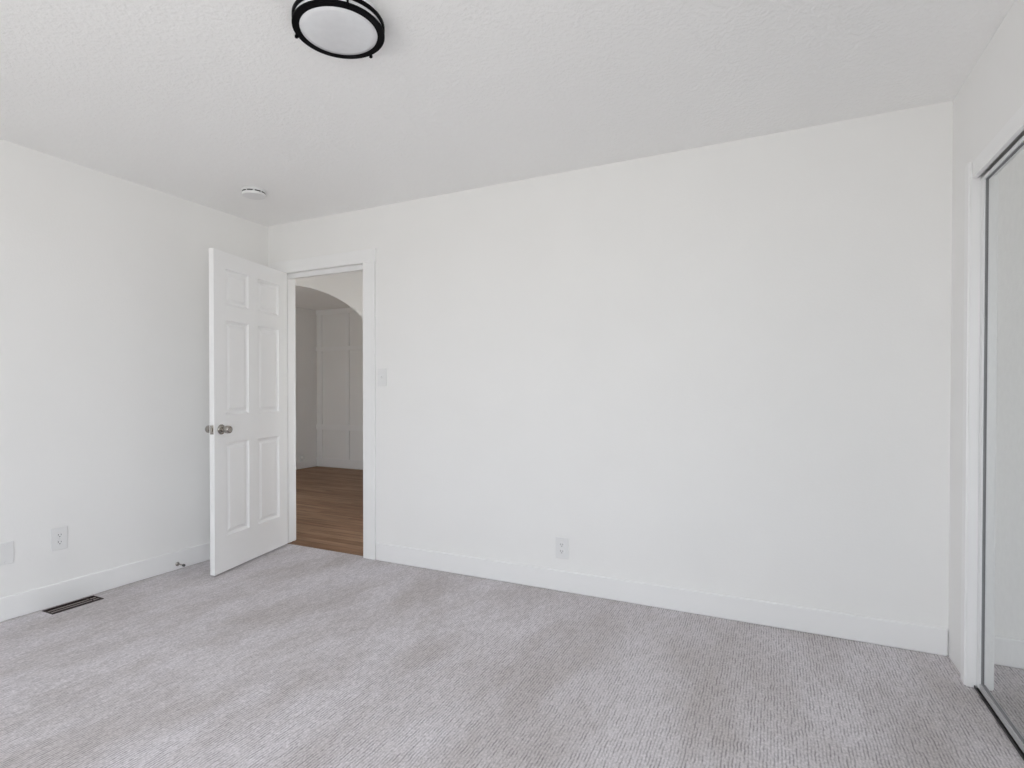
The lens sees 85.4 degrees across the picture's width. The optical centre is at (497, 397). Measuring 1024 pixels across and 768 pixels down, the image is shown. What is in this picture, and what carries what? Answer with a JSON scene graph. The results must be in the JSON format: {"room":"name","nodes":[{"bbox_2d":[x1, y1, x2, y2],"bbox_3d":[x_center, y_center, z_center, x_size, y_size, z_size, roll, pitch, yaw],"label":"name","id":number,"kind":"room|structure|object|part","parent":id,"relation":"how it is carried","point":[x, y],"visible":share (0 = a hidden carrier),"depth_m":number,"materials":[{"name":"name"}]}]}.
{"room":"empty bedroom","nodes":[
{"label":"empty bedroom","id":0,"kind":"room"},
{"bbox_2d":[0,139,267,597],"bbox_3d":[-2.724,-0.068,2.509,0.115,2.470,4.280,0,1,26],"label":"wall","id":1,"kind":"structure","parent":0,"point":[104,278],"depth_m":3.22,"materials":[{"name":"paint"}]},
{"bbox_2d":[0,541,13,565],"bbox_3d":[-2.518,0.793,2.798,0.007,0.112,0.124,0,1,26],"label":"blank plate","id":2,"kind":"object","parent":1,"relation":"attached to","point":[7,548],"visible":1,"depth_m":2.82,"materials":[{"name":"white plastic"}]},
{"bbox_2d":[51,526,67,551],"bbox_3d":[-2.400,0.772,3.035,0.008,0.124,0.079,0,1,26],"label":"wall outlet","id":3,"kind":"object","parent":1,"relation":"attached to","point":[59,536],"visible":1,"depth_m":3.03,"materials":[{"name":"white plastic"}]},
{"bbox_2d":[56,539,62,544],"bbox_3d":[-2.398,0.792,3.034,0.002,0.029,0.034,0,1,26],"label":"receptacle","id":4,"kind":"object","parent":3,"relation":"attached to","point":[58,541],"depth_m":3.03,"materials":[{"name":"white plastic"}]},
{"bbox_2d":[56,532,62,537],"bbox_3d":[-2.398,0.753,3.034,0.002,0.029,0.034,0,1,26],"label":"receptacle","id":5,"kind":"object","parent":3,"relation":"attached to","point":[58,534],"depth_m":3.03,"materials":[{"name":"white plastic"}]},
{"bbox_2d":[0,542,209,621],"bbox_3d":[-2.667,1.077,2.492,0.015,0.122,4.050,0,1,26],"label":"baseboard","id":6,"kind":"structure","parent":1,"relation":"attached to","point":[30,601],"depth_m":3.19,"materials":[{"name":"paint"}]},
{"bbox_2d":[295,307,316,461],"bbox_3d":[-3.648,-0.117,7.232,0.115,2.470,3.601,0,1,26],"label":"wall","id":7,"kind":"structure","parent":0,"point":[305,319],"depth_m":8.52,"materials":[{"name":"paint"}]},
{"bbox_2d":[296,459,316,469],"bbox_3d":[-3.594,1.039,7.208,0.015,0.111,3.354,0,1,26],"label":"baseboard","id":8,"kind":"structure","parent":7,"relation":"attached to","point":[310,463],"depth_m":8.52,"materials":[{"name":"paint"}]},
{"bbox_2d":[295,271,362,317],"bbox_3d":[-1.539,-0.102,5.476,5.220,2.460,0.120,0,1,26],"label":"wall","id":9,"kind":"structure","parent":0,"point":[347,287],"depth_m":5.38,"materials":[{"name":"paint"}]},
{"bbox_2d":[317,312,362,469],"bbox_3d":[-0.484,-0.119,7.612,5.221,2.470,0.115,0,1,26],"label":"wall","id":10,"kind":"structure","parent":0,"point":[333,325],"depth_m":8.52,"materials":[{"name":"paint"}]},
{"bbox_2d":[316,307,362,469],"bbox_3d":[-0.522,-0.133,7.558,5.201,2.440,0.017,0,1,26],"label":"panelling","id":11,"kind":"object","parent":10,"relation":"attached to","point":[326,462],"visible":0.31,"depth_m":8.48,"materials":[{"name":"paint"}]},
{"bbox_2d":[0,0,1014,309],"bbox_3d":[-1.065,-1.363,3.620,7.936,0.100,7.766,0,1,26],"label":"ceiling","id":12,"kind":"structure","parent":0,"point":[201,102],"depth_m":2.31,"materials":[{"name":"white paint"}]},
{"bbox_2d":[241,186,265,199],"bbox_3d":[-1.544,-1.291,3.507,0.144,0.043,0.144,0,1,26],"label":"smoke detector","id":13,"kind":"object","parent":12,"relation":"attached to","point":[250,192],"visible":1,"depth_m":3.47,"materials":[{"name":"white plastic"}]},
{"bbox_2d":[291,0,384,58],"bbox_3d":[-0.539,-1.265,1.890,0.304,0.061,0.311,0,1,26],"label":"ceiling light","id":14,"kind":"object","parent":12,"relation":"attached to","point":[344,29],"visible":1,"depth_m":1.85,"materials":[{"name":"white glass"}]},
{"bbox_2d":[0,466,1023,767],"bbox_3d":[-1.292,1.140,3.757,7.201,0.030,7.536,0,1,26],"label":"floor","id":15,"kind":"structure","parent":0,"point":[289,655],"depth_m":2.23,"materials":[{"name":"carpet"}]},
{"bbox_2d":[43,595,103,614],"bbox_3d":[-2.317,1.182,3.032,0.104,0.105,0.250,0,1,26],"label":"floor vent","id":16,"kind":"object","parent":15,"relation":"in","point":[90,599],"visible":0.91,"depth_m":3.04,"materials":[{"name":"brown metal"}]},
{"bbox_2d":[974,130,1023,759],"bbox_3d":[1.413,0.138,1.145,0.086,2.030,2.256,0,1,26],"label":"closet track","id":17,"kind":"object","parent":15,"relation":"on","point":[1021,134],"visible":0.22,"depth_m":1.95,"materials":[{"name":"metal"}]},
{"bbox_2d":[977,136,1023,752],"bbox_3d":[1.610,0.145,1.601,0.018,1.985,1.261,0,1,26],"label":"door","id":18,"kind":"structure","parent":17,"relation":"attached to","point":[1000,580],"depth_m":1.97,"materials":[{"name":"mirror"}]},
{"bbox_3d":[1.610,1.127,1.611,0.018,0.022,1.193,0,1,26],"label":"rail","id":19,"kind":"part","parent":18,"relation":"part of","materials":[{"name":"grey metal"}]},
{"bbox_3d":[1.611,-0.840,1.591,0.018,0.014,1.193,0,1,26],"label":"rail","id":20,"kind":"part","parent":18,"relation":"part of","materials":[{"name":"white metal"}]},
{"bbox_2d":[268,100,952,628],"bbox_3d":[0.446,-0.074,3.264,4.900,2.470,0.115,0,1,26],"label":"wall","id":21,"kind":"structure","parent":0,"point":[721,368],"depth_m":2.92,"materials":[{"name":"paint"}]},
{"bbox_2d":[205,248,287,575],"bbox_3d":[-1.698,0.088,3.833,0.172,2.045,0.784,0,1,13],"label":"door","id":22,"kind":"structure","parent":21,"relation":"in","point":[247,429],"depth_m":3.76,"materials":[{"name":"paint"}]},
{"bbox_3d":[-1.828,0.201,3.533,0.056,0.050,0.050,0,1,13],"label":"knob","id":23,"kind":"part","parent":22,"relation":"part of","materials":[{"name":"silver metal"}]},
{"bbox_3d":[-1.787,0.202,3.457,0.025,0.057,0.010,0,1,13],"label":"latch plate","id":24,"kind":"part","parent":22,"relation":"part of","materials":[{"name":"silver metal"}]},
{"bbox_3d":[-1.716,0.202,3.506,0.056,0.050,0.050,0,1,13],"label":"knob","id":25,"kind":"part","parent":22,"relation":"part of","materials":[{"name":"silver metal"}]},
{"bbox_2d":[270,248,375,559],"bbox_3d":[-1.268,0.041,4.113,1.017,2.161,0.145,0,1,26],"label":"door frame","id":26,"kind":"structure","parent":21,"relation":"attached to","point":[360,260],"depth_m":3.88,"materials":[{"name":"paint"}]},
{"bbox_3d":[-1.234,0.041,4.168,1.004,2.161,0.015,0,1,26],"label":"hall casing","id":27,"kind":"part","parent":26,"relation":"part of","materials":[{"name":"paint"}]},
{"bbox_2d":[378,368,386,385],"bbox_3d":[-0.799,-0.139,3.805,0.076,0.122,0.019,0,1,26],"label":"light switch","id":28,"kind":"object","parent":21,"relation":"attached to","point":[382,373],"visible":1,"depth_m":3.81,"materials":[{"name":"white plastic"}]},
{"bbox_2d":[556,537,567,558],"bbox_3d":[0.373,0.879,3.241,0.079,0.124,0.008,0,1,26],"label":"wall outlet","id":29,"kind":"object","parent":21,"relation":"attached to","point":[561,543],"visible":1,"depth_m":3.24,"materials":[{"name":"white plastic"}]},
{"bbox_2d":[376,543,947,655],"bbox_3d":[0.570,1.071,3.142,3.151,0.122,0.015,0,1,26],"label":"baseboard","id":30,"kind":"structure","parent":21,"relation":"attached to","point":[885,632],"depth_m":2.91,"materials":[{"name":"paint"}]},
{"bbox_2d":[948,0,1023,672],"bbox_3d":[1.116,-0.046,0.546,0.119,2.470,4.165,0,1,26],"label":"wall","id":31,"kind":"structure","parent":0,"point":[992,92],"depth_m":2.27,"materials":[{"name":"paint"}]},
{"bbox_2d":[960,162,988,687],"bbox_3d":[1.407,0.117,1.149,0.130,2.072,2.359,0,1,26],"label":"trim","id":32,"kind":"structure","parent":31,"relation":"attached to","point":[972,232],"depth_m":2.18,"materials":[{"name":"paint"}]},
{"bbox_3d":[1.868,0.108,2.211,0.015,2.068,0.047,0,1,26],"label":"casing","id":33,"kind":"part","parent":32,"relation":"part of","materials":[{"name":"paint"}]}
]}

